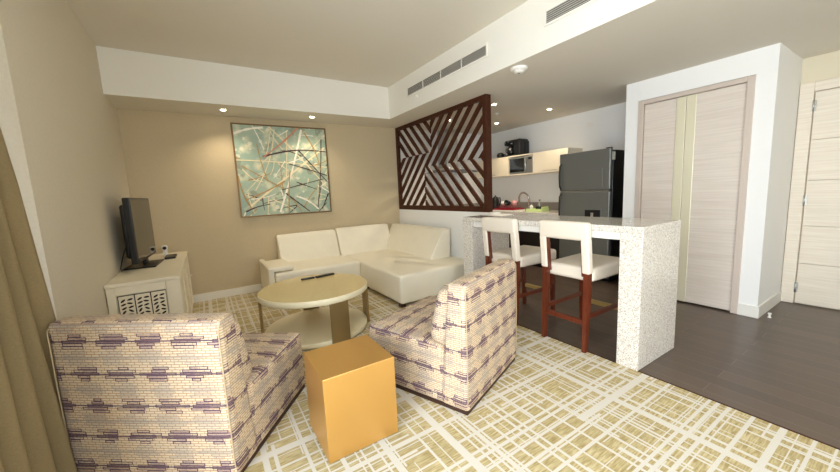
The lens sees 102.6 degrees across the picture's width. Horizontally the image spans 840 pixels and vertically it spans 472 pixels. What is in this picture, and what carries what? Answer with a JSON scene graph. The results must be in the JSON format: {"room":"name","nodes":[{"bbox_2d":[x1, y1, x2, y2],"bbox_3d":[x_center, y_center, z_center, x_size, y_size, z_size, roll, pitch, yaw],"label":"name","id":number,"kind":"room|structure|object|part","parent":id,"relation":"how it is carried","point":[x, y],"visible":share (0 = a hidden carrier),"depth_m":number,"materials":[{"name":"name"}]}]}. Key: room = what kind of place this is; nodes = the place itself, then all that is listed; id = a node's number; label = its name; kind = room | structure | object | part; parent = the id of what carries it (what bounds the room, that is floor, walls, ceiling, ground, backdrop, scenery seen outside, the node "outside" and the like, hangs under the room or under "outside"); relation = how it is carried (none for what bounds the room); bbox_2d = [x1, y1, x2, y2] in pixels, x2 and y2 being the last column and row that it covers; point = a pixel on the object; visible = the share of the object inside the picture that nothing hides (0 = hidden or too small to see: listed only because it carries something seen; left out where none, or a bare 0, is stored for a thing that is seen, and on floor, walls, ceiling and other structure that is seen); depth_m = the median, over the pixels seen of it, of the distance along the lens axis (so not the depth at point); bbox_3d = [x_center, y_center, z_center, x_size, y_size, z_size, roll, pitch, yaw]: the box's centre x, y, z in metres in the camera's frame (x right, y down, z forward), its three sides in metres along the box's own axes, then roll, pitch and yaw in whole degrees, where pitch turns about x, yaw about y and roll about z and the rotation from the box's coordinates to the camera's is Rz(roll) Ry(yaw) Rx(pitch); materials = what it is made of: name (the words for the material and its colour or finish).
{"room":"hotel room","nodes":[
{"label":"hotel room","id":0,"kind":"room"},
{"bbox_2d":[0,0,130,319],"bbox_3d":[-2.927,-0.360,2.780,0.453,2.862,2.880,-7,9,-32],"label":"wall","id":1,"kind":"structure","parent":0,"point":[60,130],"depth_m":2.14,"materials":[{"name":"paint"}]},
{"bbox_2d":[96,46,389,118],"bbox_3d":[-1.814,-1.807,4.168,3.204,0.452,0.004,-7,9,-32],"label":"wall","id":2,"kind":"structure","parent":0,"point":[122,72],"depth_m":3.91,"materials":[{"name":"white paint"}]},
{"bbox_2d":[65,0,527,86],"bbox_3d":[-0.211,-1.787,1.231,3.677,0.120,6.690,-7,9,-32],"label":"ceiling","id":3,"kind":"structure","parent":0,"point":[369,42],"depth_m":3.15,"materials":[{"name":"beige paint"}]},
{"bbox_2d":[0,128,77,471],"bbox_3d":[-1.565,-0.190,1.012,0.311,2.832,1.164,-7,9,-32],"label":"curtain","id":4,"kind":"object","parent":3,"relation":"hanging from","point":[33,434],"visible":0.89,"depth_m":1.43,"materials":[{"name":"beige fabric"}]},
{"bbox_2d":[117,108,483,294],"bbox_3d":[-0.907,-0.601,5.690,6.087,2.410,0.150,-7,9,-32],"label":"wall","id":5,"kind":"structure","parent":0,"point":[183,163],"depth_m":4.54,"materials":[{"name":"beige paint"}]},
{"bbox_2d":[193,284,262,302],"bbox_3d":[-1.844,0.682,5.116,3.627,0.100,0.016,-7,9,-32],"label":"baseboard","id":6,"kind":"structure","parent":5,"relation":"attached to","point":[253,288],"depth_m":4.60,"materials":[{"name":"white wood"}]},
{"bbox_2d":[230,122,331,217],"bbox_3d":[-1.950,-0.942,4.869,1.264,1.264,0.040,-7,9,-32],"label":"framed picture","id":7,"kind":"object","parent":5,"relation":"attached to","point":[281,170],"visible":1,"depth_m":4.83,"materials":[{"name":"multicoloured paper"}]},
{"bbox_2d":[426,129,477,173],"bbox_3d":[0.580,-1.554,6.165,0.900,0.774,0.499,-7,9,-32],"label":"range hood","id":8,"kind":"object","parent":5,"relation":"attached to","point":[449,165],"visible":0.4,"depth_m":6.15,"materials":[{"name":"silver metal"}]},
{"bbox_2d":[446,202,558,209],"bbox_3d":[1.179,-0.450,5.657,2.050,0.130,2.185,-7,9,-32],"label":"backsplash","id":9,"kind":"structure","parent":5,"relation":"attached to","point":[551,205],"depth_m":6.13,"materials":[{"name":"grey stone"}]},
{"bbox_2d":[399,209,500,258],"bbox_3d":[0.326,0.124,5.078,0.100,1.020,2.330,-7,9,-32],"label":"wall","id":10,"kind":"structure","parent":0,"point":[451,220],"depth_m":4.81,"materials":[{"name":"white paint"}]},
{"bbox_2d":[395,94,492,211],"bbox_3d":[0.235,-1.075,4.970,0.088,1.390,2.210,-7,9,-32],"label":"lattice screen","id":11,"kind":"object","parent":10,"relation":"on","point":[484,100],"visible":1,"depth_m":4.63,"materials":[{"name":"brown wood"}]},
{"bbox_2d":[104,0,839,133],"bbox_3d":[0.815,-1.750,2.339,6.570,0.572,7.430,-7,9,-32],"label":"ceiling","id":12,"kind":"structure","parent":0,"point":[593,69],"depth_m":3.06,"materials":[{"name":"beige paint"}]},
{"bbox_2d":[510,65,527,73],"bbox_3d":[0.926,-1.546,3.148,0.156,0.050,0.156,-7,9,-32],"label":"smoke detector","id":13,"kind":"object","parent":12,"relation":"attached to","point":[519,69],"visible":1,"depth_m":3.11,"materials":[{"name":"white plastic"}]},
{"bbox_2d":[192,288,839,471],"bbox_3d":[-0.316,1.131,1.898,3.585,0.100,7.430,-7,9,-32],"label":"carpet","id":14,"kind":"structure","parent":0,"point":[557,407],"depth_m":1.82,"materials":[{"name":"beige carpet"}]},
{"bbox_2d":[103,251,193,314],"bbox_3d":[-2.686,0.630,3.496,0.500,0.695,1.730,-7,9,-32],"label":"media cabinet","id":15,"kind":"object","parent":14,"relation":"on","point":[165,288],"visible":0.51,"depth_m":2.82,"materials":[{"name":"white paint"}]},
{"bbox_2d":[119,198,163,270],"bbox_3d":[-2.795,-0.039,3.357,0.250,0.675,0.785,-7,8,-28],"label":"television","id":16,"kind":"object","parent":15,"relation":"on","point":[135,215],"visible":1,"depth_m":3.17,"materials":[{"name":"black plastic"}]},
{"bbox_3d":[-2.253,0.704,2.770,0.309,0.485,0.009,-7,9,-32],"label":"panel","id":17,"kind":"part","parent":15,"relation":"part of","materials":[{"name":"white paint"}]},
{"bbox_3d":[-2.235,0.702,2.783,0.474,0.634,0.022,-7,9,-32],"label":"frame","id":18,"kind":"part","parent":15,"relation":"part of","materials":[{"name":"white paint"}]},
{"bbox_2d":[161,245,167,256],"bbox_3d":[-2.960,0.172,3.905,0.056,0.130,0.068,-7,9,-32],"label":"camera","id":19,"kind":"object","parent":15,"relation":"on","point":[164,247],"visible":0.98,"depth_m":3.89,"materials":[{"name":"white plastic"}]},
{"bbox_2d":[164,254,176,259],"bbox_3d":[-2.824,0.232,3.815,0.100,0.022,0.260,-7,9,-32],"label":"box","id":20,"kind":"object","parent":15,"relation":"on","point":[169,256],"visible":1,"depth_m":3.74,"materials":[{"name":"black plastic"}]},
{"bbox_3d":[-2.208,0.644,3.162,0.016,0.610,0.545,-7,9,-32],"label":"door","id":21,"kind":"part","parent":15,"relation":"part of","materials":[{"name":"white paint"}]},
{"bbox_3d":[-2.212,0.647,3.160,0.006,0.504,0.444,-7,9,-32],"label":"door panel","id":22,"kind":"part","parent":15,"relation":"part of","materials":[{"name":"white paint"}]},
{"bbox_3d":[-2.511,0.600,3.624,0.006,0.504,0.444,-7,9,-32],"label":"door panel","id":23,"kind":"part","parent":15,"relation":"part of","materials":[{"name":"white paint"}]},
{"bbox_3d":[-2.507,0.597,3.626,0.016,0.610,0.545,-7,9,-32],"label":"door","id":24,"kind":"part","parent":15,"relation":"part of","materials":[{"name":"white paint"}]},
{"bbox_3d":[-2.810,0.553,4.087,0.006,0.504,0.444,-7,9,-32],"label":"door panel","id":25,"kind":"part","parent":15,"relation":"part of","materials":[{"name":"white paint"}]},
{"bbox_3d":[-2.806,0.550,4.089,0.016,0.610,0.545,-7,9,-32],"label":"door","id":26,"kind":"part","parent":15,"relation":"part of","materials":[{"name":"white paint"}]},
{"bbox_2d":[46,312,304,471],"bbox_3d":[-1.248,0.720,1.937,0.835,0.791,0.804,-2,7,5],"label":"slipper chair","id":27,"kind":"object","parent":14,"relation":"on","point":[175,392],"visible":0.99,"depth_m":1.55,"materials":[{"name":"fabric"}]},
{"bbox_2d":[234,320,251,380],"bbox_3d":[-1.271,0.597,1.702,0.775,0.378,0.246,-2,7,5],"label":"cushion","id":28,"kind":"object","parent":27,"relation":"on","point":[246,362],"depth_m":1.69,"materials":[{"name":"fabric"}]},
{"bbox_3d":[-1.234,0.895,2.039,0.827,0.418,0.646,-2,7,5],"label":"seat","id":29,"kind":"part","parent":27,"relation":"part of","materials":[{"name":"fabric"}]},
{"bbox_2d":[257,273,369,349],"bbox_3d":[-1.021,0.706,3.318,1.025,0.440,1.025,-7,9,-32],"label":"coffee table","id":30,"kind":"object","parent":14,"relation":"on","point":[317,327],"visible":0.86,"depth_m":3.15,"materials":[{"name":"yellow paint"}]},
{"bbox_3d":[-1.468,0.780,3.119,0.022,0.386,0.170,-6,8,-24],"label":"leg","id":31,"kind":"part","parent":30,"relation":"part of","materials":[{"name":"brown wood"}]},
{"bbox_2d":[265,307,366,349],"bbox_3d":[-1.012,0.889,3.342,0.966,0.046,0.966,-7,9,-32],"label":"shelf","id":32,"kind":"object","parent":30,"relation":"attached to","point":[313,325],"depth_m":3.27,"materials":[{"name":"beige wood"}]},
{"bbox_2d":[315,273,334,277],"bbox_3d":[-1.038,0.427,3.675,0.210,0.020,0.048,-9,10,-40],"label":"remote control","id":33,"kind":"object","parent":30,"relation":"on","point":[328,274],"visible":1,"depth_m":3.65,"materials":[{"name":"black plastic"}]},
{"bbox_3d":[-0.697,0.767,2.948,0.170,0.386,0.022,-9,10,-40],"label":"leg","id":34,"kind":"part","parent":30,"relation":"part of","materials":[{"name":"brown wood"}]},
{"bbox_3d":[-0.571,0.686,3.524,0.022,0.386,0.170,-6,8,-24],"label":"leg","id":35,"kind":"part","parent":30,"relation":"part of","materials":[{"name":"brown wood"}]},
{"bbox_2d":[303,335,397,463],"bbox_3d":[-0.387,0.865,1.868,0.384,0.440,0.360,-7,9,-32],"label":"side table","id":36,"kind":"object","parent":14,"relation":"on","point":[351,387],"visible":1,"depth_m":1.73,"materials":[{"name":"gold metal"}]},
{"bbox_2d":[259,223,463,307],"bbox_3d":[-0.771,0.349,4.560,2.326,0.806,1.997,-7,9,-32],"label":"sofa","id":37,"kind":"object","parent":14,"relation":"on","point":[404,263],"visible":0.92,"depth_m":4.63,"materials":[{"name":"beige leather"}]},
{"bbox_3d":[-1.924,0.549,4.517,0.300,0.423,0.830,-7,9,-32],"label":"armrest","id":38,"kind":"part","parent":37,"relation":"part of","materials":[{"name":"beige leather"}]},
{"bbox_2d":[276,229,339,261],"bbox_3d":[-1.647,0.159,5.007,0.860,0.437,0.270,-7,9,-32],"label":"cushion","id":39,"kind":"object","parent":37,"relation":"on","point":[291,247],"depth_m":4.95,"materials":[{"name":"beige leather"}]},
{"bbox_3d":[-1.514,0.539,4.756,1.105,0.389,0.886,-7,9,-32],"label":"seat","id":40,"kind":"part","parent":37,"relation":"part of","materials":[{"name":"beige leather"}]},
{"bbox_2d":[335,223,389,255],"bbox_3d":[-0.900,0.052,5.479,0.900,0.442,0.269,-7,9,-32],"label":"cushion","id":41,"kind":"object","parent":37,"relation":"on","point":[351,240],"depth_m":5.40,"materials":[{"name":"beige leather"}]},
{"bbox_3d":[-0.268,0.468,4.893,1.152,0.394,1.991,-7,9,-32],"label":"chaise seat","id":42,"kind":"part","parent":37,"relation":"part of","materials":[{"name":"beige leather"}]},
{"bbox_2d":[387,223,449,259],"bbox_3d":[-0.126,0.056,5.192,0.368,0.417,1.500,-7,9,-32],"label":"cushion","id":43,"kind":"object","parent":37,"relation":"on","point":[425,242],"depth_m":4.88,"materials":[{"name":"beige leather"}]},
{"bbox_2d":[369,258,516,415],"bbox_3d":[0.173,0.591,2.438,0.804,0.791,0.790,3,9,36],"label":"slipper chair","id":44,"kind":"object","parent":14,"relation":"on","point":[449,349],"visible":0.95,"depth_m":2.09,"materials":[{"name":"fabric"}]},
{"bbox_3d":[0.118,0.772,2.508,0.646,0.418,0.782,3,9,36],"label":"seat","id":45,"kind":"part","parent":44,"relation":"part of","materials":[{"name":"fabric"}]},
{"bbox_2d":[431,285,447,343],"bbox_3d":[0.343,0.448,2.291,0.246,0.378,0.730,3,9,36],"label":"cushion","id":46,"kind":"object","parent":44,"relation":"on","point":[438,328],"depth_m":2.01,"materials":[{"name":"fabric"}]},
{"bbox_3d":[0.416,0.594,2.261,0.203,0.773,0.790,3,9,36],"label":"backrest","id":47,"kind":"part","parent":44,"relation":"part of","materials":[{"name":"fabric"}]},
{"bbox_2d":[518,324,839,449],"bbox_3d":[1.189,0.898,2.846,0.010,0.022,7.130,-7,9,-32],"label":"trim","id":48,"kind":"structure","parent":14,"relation":"on","point":[518,324],"depth_m":1.98,"materials":[{"name":"brown wood"}]},
{"bbox_2d":[388,0,655,118],"bbox_3d":[1.296,-1.705,2.292,0.004,0.452,6.524,-7,9,-32],"label":"wall","id":49,"kind":"structure","parent":0,"point":[520,34],"depth_m":3.04,"materials":[{"name":"white paint"}]},
{"bbox_2d":[406,42,487,96],"bbox_3d":[0.239,-1.877,3.910,0.014,0.128,1.541,-7,9,-32],"label":"air vent","id":50,"kind":"object","parent":49,"relation":"in","point":[481,52],"visible":1,"depth_m":3.75,"materials":[{"name":"white metal"}]},
{"bbox_2d":[544,0,596,26],"bbox_3d":[1.425,-1.692,2.072,0.014,0.128,1.551,-7,9,-32],"label":"air vent","id":51,"kind":"object","parent":49,"relation":"in","point":[562,8],"visible":1,"depth_m":2.58,"materials":[{"name":"grey metal"}]},
{"bbox_2d":[491,102,625,201],"bbox_3d":[2.379,-0.766,5.812,0.200,2.410,3.170,-7,9,-32],"label":"wall","id":52,"kind":"structure","parent":0,"point":[609,122],"depth_m":5.69,"materials":[{"name":"white paint"}]},
{"bbox_2d":[476,157,510,178],"bbox_3d":[1.503,-1.315,6.530,0.392,0.342,0.846,-7,9,-32],"label":"upper cabinet","id":53,"kind":"object","parent":52,"relation":"attached to","point":[499,165],"visible":0.44,"depth_m":6.28,"materials":[{"name":"beige laminate"}]},
{"bbox_2d":[497,153,505,157],"bbox_3d":[1.525,-1.510,6.297,0.140,0.100,0.190,-7,9,-32],"label":"basket","id":54,"kind":"object","parent":53,"relation":"on","point":[499,155],"visible":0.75,"depth_m":6.26,"materials":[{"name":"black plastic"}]},
{"bbox_2d":[508,153,546,175],"bbox_3d":[1.896,-1.256,5.941,0.370,0.342,0.568,-7,9,-32],"label":"upper cabinet","id":55,"kind":"object","parent":52,"relation":"attached to","point":[528,154],"visible":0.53,"depth_m":5.91,"materials":[{"name":"beige laminate"}]},
{"bbox_2d":[503,138,528,156],"bbox_3d":[1.704,-1.578,6.041,0.296,0.285,0.400,-7,9,-32],"label":"coffee maker","id":56,"kind":"object","parent":55,"relation":"on","point":[519,146],"visible":0.96,"depth_m":5.92,"materials":[{"name":"black plastic"}]},
{"bbox_2d":[509,155,532,173],"bbox_3d":[1.875,-1.247,5.923,0.357,0.281,0.510,-7,9,-32],"label":"microwave","id":57,"kind":"object","parent":55,"relation":"in","point":[518,165],"visible":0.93,"depth_m":5.83,"materials":[{"name":"silver metal"}]},
{"bbox_3d":[1.702,-1.239,5.910,0.002,0.232,0.315,-7,9,-32],"label":"door glass","id":58,"kind":"part","parent":57,"relation":"part of","materials":[{"name":"black glass"}]},
{"bbox_3d":[1.864,-1.215,5.679,0.019,0.281,0.108,-7,9,-32],"label":"control panel","id":59,"kind":"part","parent":57,"relation":"part of","materials":[{"name":"silver metal"}]},
{"bbox_2d":[534,148,582,173],"bbox_3d":[2.211,-1.205,5.432,0.392,0.342,0.628,-7,9,-32],"label":"upper cabinet","id":60,"kind":"object","parent":52,"relation":"attached to","point":[544,161],"visible":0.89,"depth_m":5.35,"materials":[{"name":"beige laminate"}]},
{"bbox_2d":[518,265,839,448],"bbox_3d":[2.445,0.780,3.644,2.985,0.098,7.430,-7,9,-32],"label":"floor","id":61,"kind":"structure","parent":0,"point":[783,369],"depth_m":2.54,"materials":[{"name":"brown wood"}]},
{"bbox_2d":[509,231,520,247],"bbox_3d":[1.750,-0.003,6.188,0.619,0.858,0.768,-7,9,-32],"label":"base cabinet","id":62,"kind":"object","parent":61,"relation":"on","point":[519,232],"visible":0.02,"depth_m":5.74,"materials":[{"name":"black laminate"}]},
{"bbox_2d":[481,217,555,325],"bbox_3d":[1.017,0.302,3.439,0.640,1.026,0.430,-7,9,-32],"label":"bar stool","id":63,"kind":"object","parent":61,"relation":"on","point":[523,256],"visible":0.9,"depth_m":3.28,"materials":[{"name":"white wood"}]},
{"bbox_3d":[0.709,0.510,3.483,0.068,0.630,0.044,-7,9,-32],"label":"leg","id":64,"kind":"part","parent":63,"relation":"part of","materials":[{"name":"brown wood"}]},
{"bbox_3d":[0.705,0.087,3.397,0.066,0.290,0.008,-7,9,-32],"label":"trim","id":65,"kind":"part","parent":63,"relation":"part of","materials":[{"name":"brown wood"}]},
{"bbox_3d":[0.776,0.021,3.256,0.100,0.401,0.430,-7,9,-32],"label":"backrest","id":66,"kind":"part","parent":63,"relation":"part of","materials":[{"name":"beige leather"}]},
{"bbox_3d":[0.909,0.541,3.173,0.068,0.630,0.044,-7,9,-32],"label":"leg","id":67,"kind":"part","parent":63,"relation":"part of","materials":[{"name":"brown wood"}]},
{"bbox_3d":[1.052,0.201,3.452,0.545,0.134,0.426,-7,9,-32],"label":"seat","id":68,"kind":"part","parent":63,"relation":"part of","materials":[{"name":"beige leather"}]},
{"bbox_3d":[1.167,0.484,3.775,0.050,0.565,0.044,-7,9,-32],"label":"leg","id":69,"kind":"part","parent":63,"relation":"part of","materials":[{"name":"brown wood"}]},
{"bbox_3d":[1.274,0.559,3.631,0.036,0.034,0.320,-7,9,-32],"label":"kick plate","id":70,"kind":"part","parent":63,"relation":"part of","materials":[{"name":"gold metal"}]},
{"bbox_3d":[1.367,0.515,3.466,0.050,0.565,0.044,-7,9,-32],"label":"leg","id":71,"kind":"part","parent":63,"relation":"part of","materials":[{"name":"brown wood"}]},
{"bbox_2d":[521,231,558,266],"bbox_3d":[2.174,0.063,5.530,0.619,0.858,0.800,-7,9,-32],"label":"base cabinet","id":72,"kind":"object","parent":61,"relation":"on","point":[527,238],"visible":0.03,"depth_m":5.48,"materials":[{"name":"black laminate"}]},
{"bbox_3d":[1.829,0.026,5.542,0.019,0.750,0.394,-7,9,-32],"label":"door","id":73,"kind":"part","parent":72,"relation":"part of","materials":[{"name":"black laminate"}]},
{"bbox_3d":[2.045,0.059,5.207,0.019,0.750,0.394,-7,9,-32],"label":"door","id":74,"kind":"part","parent":72,"relation":"part of","materials":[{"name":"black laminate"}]},
{"bbox_2d":[463,213,680,370],"bbox_3d":[1.238,0.333,3.195,0.585,1.007,1.836,-7,9,-32],"label":"kitchen island","id":75,"kind":"object","parent":61,"relation":"on","point":[649,248],"visible":0.75,"depth_m":2.41,"materials":[{"name":"stone"}]},
{"bbox_3d":[0.780,0.285,3.904,0.580,0.962,0.145,-7,9,-32],"label":"leg panel","id":76,"kind":"part","parent":75,"relation":"part of","materials":[{"name":"stone"}]},
{"bbox_2d":[463,213,680,233],"bbox_3d":[1.217,-0.143,3.133,0.585,0.045,1.835,-7,9,-32],"label":"island countertop","id":77,"kind":"structure","parent":75,"relation":"on","point":[610,224],"depth_m":2.61,"materials":[{"name":"stone"}]},
{"bbox_2d":[483,213,511,215],"bbox_3d":[0.888,-0.243,3.833,0.260,0.002,0.340,-7,9,-32],"label":"paper sheet","id":78,"kind":"object","parent":77,"relation":"on","point":[495,214],"visible":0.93,"depth_m":3.80,"materials":[{"name":"white paper"}]},
{"bbox_3d":[1.693,0.427,2.489,0.580,0.962,0.145,-7,9,-32],"label":"leg panel","id":79,"kind":"part","parent":75,"relation":"part of","materials":[{"name":"stone"}]},
{"bbox_2d":[539,220,619,352],"bbox_3d":[1.395,0.359,2.871,0.640,1.026,0.430,-7,9,-32],"label":"bar stool","id":80,"kind":"object","parent":61,"relation":"on","point":[585,266],"visible":0.96,"depth_m":2.71,"materials":[{"name":"beige leather"}]},
{"bbox_3d":[1.087,0.567,2.914,0.068,0.630,0.044,-7,9,-32],"label":"leg","id":81,"kind":"part","parent":80,"relation":"part of","materials":[{"name":"brown wood"}]},
{"bbox_3d":[1.084,0.144,2.829,0.066,0.290,0.008,-7,9,-32],"label":"trim","id":82,"kind":"part","parent":80,"relation":"part of","materials":[{"name":"brown wood"}]},
{"bbox_3d":[1.154,0.078,2.688,0.100,0.401,0.430,-7,9,-32],"label":"backrest","id":83,"kind":"part","parent":80,"relation":"part of","materials":[{"name":"beige leather"}]},
{"bbox_3d":[1.545,0.541,3.207,0.050,0.565,0.044,-7,9,-32],"label":"leg","id":84,"kind":"part","parent":80,"relation":"part of","materials":[{"name":"brown wood"}]},
{"bbox_3d":[1.247,0.169,2.576,0.066,0.290,0.008,-7,9,-32],"label":"trim","id":85,"kind":"part","parent":80,"relation":"part of","materials":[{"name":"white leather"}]},
{"bbox_3d":[1.431,0.257,2.884,0.545,0.134,0.426,-7,9,-32],"label":"seat","id":86,"kind":"part","parent":80,"relation":"part of","materials":[{"name":"beige leather"}]},
{"bbox_3d":[1.287,0.598,2.605,0.068,0.630,0.044,-7,9,-32],"label":"leg","id":87,"kind":"part","parent":80,"relation":"part of","materials":[{"name":"brown wood"}]},
{"bbox_3d":[1.652,0.616,3.063,0.036,0.034,0.320,-7,9,-32],"label":"kick plate","id":88,"kind":"part","parent":80,"relation":"part of","materials":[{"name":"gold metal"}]},
{"bbox_2d":[558,147,624,281],"bbox_3d":[2.490,-0.307,4.773,0.736,1.757,0.728,-7,9,-32],"label":"refrigerator","id":89,"kind":"object","parent":61,"relation":"on","point":[591,183],"visible":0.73,"depth_m":4.46,"materials":[{"name":"grey metal"}]},
{"bbox_3d":[2.024,-0.369,4.864,0.063,0.476,0.022,-7,9,-32],"label":"handle","id":90,"kind":"part","parent":89,"relation":"part of","materials":[{"name":"black plastic"}]},
{"bbox_3d":[2.003,-0.840,4.803,0.063,0.366,0.022,-7,9,-32],"label":"handle","id":91,"kind":"part","parent":89,"relation":"part of","materials":[{"name":"black plastic"}]},
{"bbox_3d":[2.260,-0.035,4.656,0.055,1.150,0.720,-7,9,-32],"label":"door","id":92,"kind":"part","parent":89,"relation":"part of","materials":[{"name":"silver metal"}]},
{"bbox_3d":[2.232,-0.612,4.580,0.050,0.014,0.700,-7,9,-32],"label":"door gap trim","id":93,"kind":"part","parent":89,"relation":"part of","materials":[{"name":"silver metal"}]},
{"bbox_3d":[2.222,-0.877,4.547,0.055,0.520,0.720,-7,9,-32],"label":"freezer door","id":94,"kind":"part","parent":89,"relation":"part of","materials":[{"name":"silver metal"}]},
{"bbox_3d":[2.279,-0.758,4.428,0.006,0.250,0.250,-7,9,-32],"label":"door panel","id":95,"kind":"part","parent":89,"relation":"part of","materials":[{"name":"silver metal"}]},
{"bbox_3d":[0.521,0.048,6.223,1.439,0.858,0.609,-7,9,-32],"label":"base cabinet","id":96,"kind":"object","parent":61,"relation":"on","visible":0},
{"bbox_2d":[493,209,557,214],"bbox_3d":[1.182,-0.365,5.668,2.050,0.040,2.185,-7,9,-32],"label":"countertop","id":97,"kind":"structure","parent":96,"relation":"on","point":[550,212],"depth_m":5.50,"materials":[{"name":"stone"}]},
{"bbox_2d":[492,195,500,209],"bbox_3d":[1.491,-0.662,6.616,0.192,0.275,0.217,-1,7,9],"label":"kettle","id":98,"kind":"object","parent":97,"relation":"on","point":[495,199],"visible":0.66,"depth_m":6.56,"materials":[{"name":"black plastic"}]},
{"bbox_2d":[493,205,524,211],"bbox_3d":[1.596,-0.502,6.057,0.312,0.093,0.487,-7,9,-32],"label":"dish rack","id":99,"kind":"object","parent":97,"relation":"on","point":[511,209],"visible":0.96,"depth_m":5.94,"materials":[{"name":"red plastic"}]},
{"bbox_2d":[494,207,523,209],"bbox_3d":[1.598,-0.487,6.059,0.290,0.038,0.460,-7,9,-32],"label":"tray","id":100,"kind":"object","parent":99,"relation":"on","point":[503,208],"depth_m":5.97,"materials":[{"name":"red plastic"}]},
{"bbox_2d":[493,209,524,211],"bbox_3d":[1.597,-0.465,6.062,0.312,0.019,0.487,-7,9,-32],"label":"drip tray","id":101,"kind":"object","parent":99,"relation":"on","point":[511,210],"depth_m":5.90,"materials":[{"name":"white plastic"}]},
{"bbox_2d":[518,192,529,208],"bbox_3d":[1.893,-0.632,6.057,0.065,0.325,0.315,-7,9,-32],"label":"tap","id":102,"kind":"object","parent":97,"relation":"on","point":[521,192],"visible":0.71,"depth_m":5.99,"materials":[{"name":"silver metal"}]},
{"bbox_2d":[526,206,548,211],"bbox_3d":[1.975,-0.459,5.665,0.200,0.075,0.310,-7,9,-32],"label":"sink caddy","id":103,"kind":"object","parent":97,"relation":"on","point":[546,208],"visible":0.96,"depth_m":5.56,"materials":[{"name":"green plastic"}]},
{"bbox_2d":[622,43,802,306],"bbox_3d":[3.205,-0.540,3.780,1.080,2.410,1.224,-7,9,-32],"label":"wall","id":104,"kind":"structure","parent":0,"point":[777,69],"depth_m":3.13,"materials":[{"name":"white paint"}]},
{"bbox_2d":[634,75,755,313],"bbox_3d":[2.777,-0.378,3.519,0.072,2.195,0.955,-7,9,-32],"label":"door","id":105,"kind":"structure","parent":104,"relation":"in","point":[694,145],"depth_m":3.39,"materials":[{"name":"beige wood"}]},
{"bbox_2d":[737,290,781,318],"bbox_3d":[3.137,0.616,3.843,0.814,0.110,1.238,-7,9,-32],"label":"baseboard","id":106,"kind":"structure","parent":104,"relation":"attached to","point":[742,309],"depth_m":3.20,"materials":[{"name":"white wood"}]},
{"bbox_2d":[794,50,839,309],"bbox_3d":[4.619,-0.415,2.322,0.280,2.410,2.766,-7,9,-32],"label":"wall","id":107,"kind":"structure","parent":0,"point":[824,66],"depth_m":3.18,"materials":[{"name":"beige paint"}]},
{"bbox_2d":[781,77,839,308],"bbox_3d":[4.046,-0.342,2.894,0.090,2.170,1.192,-7,9,-32],"label":"door","id":108,"kind":"structure","parent":107,"relation":"in","point":[818,275],"depth_m":3.26,"materials":[{"name":"beige wood"}]}
]}

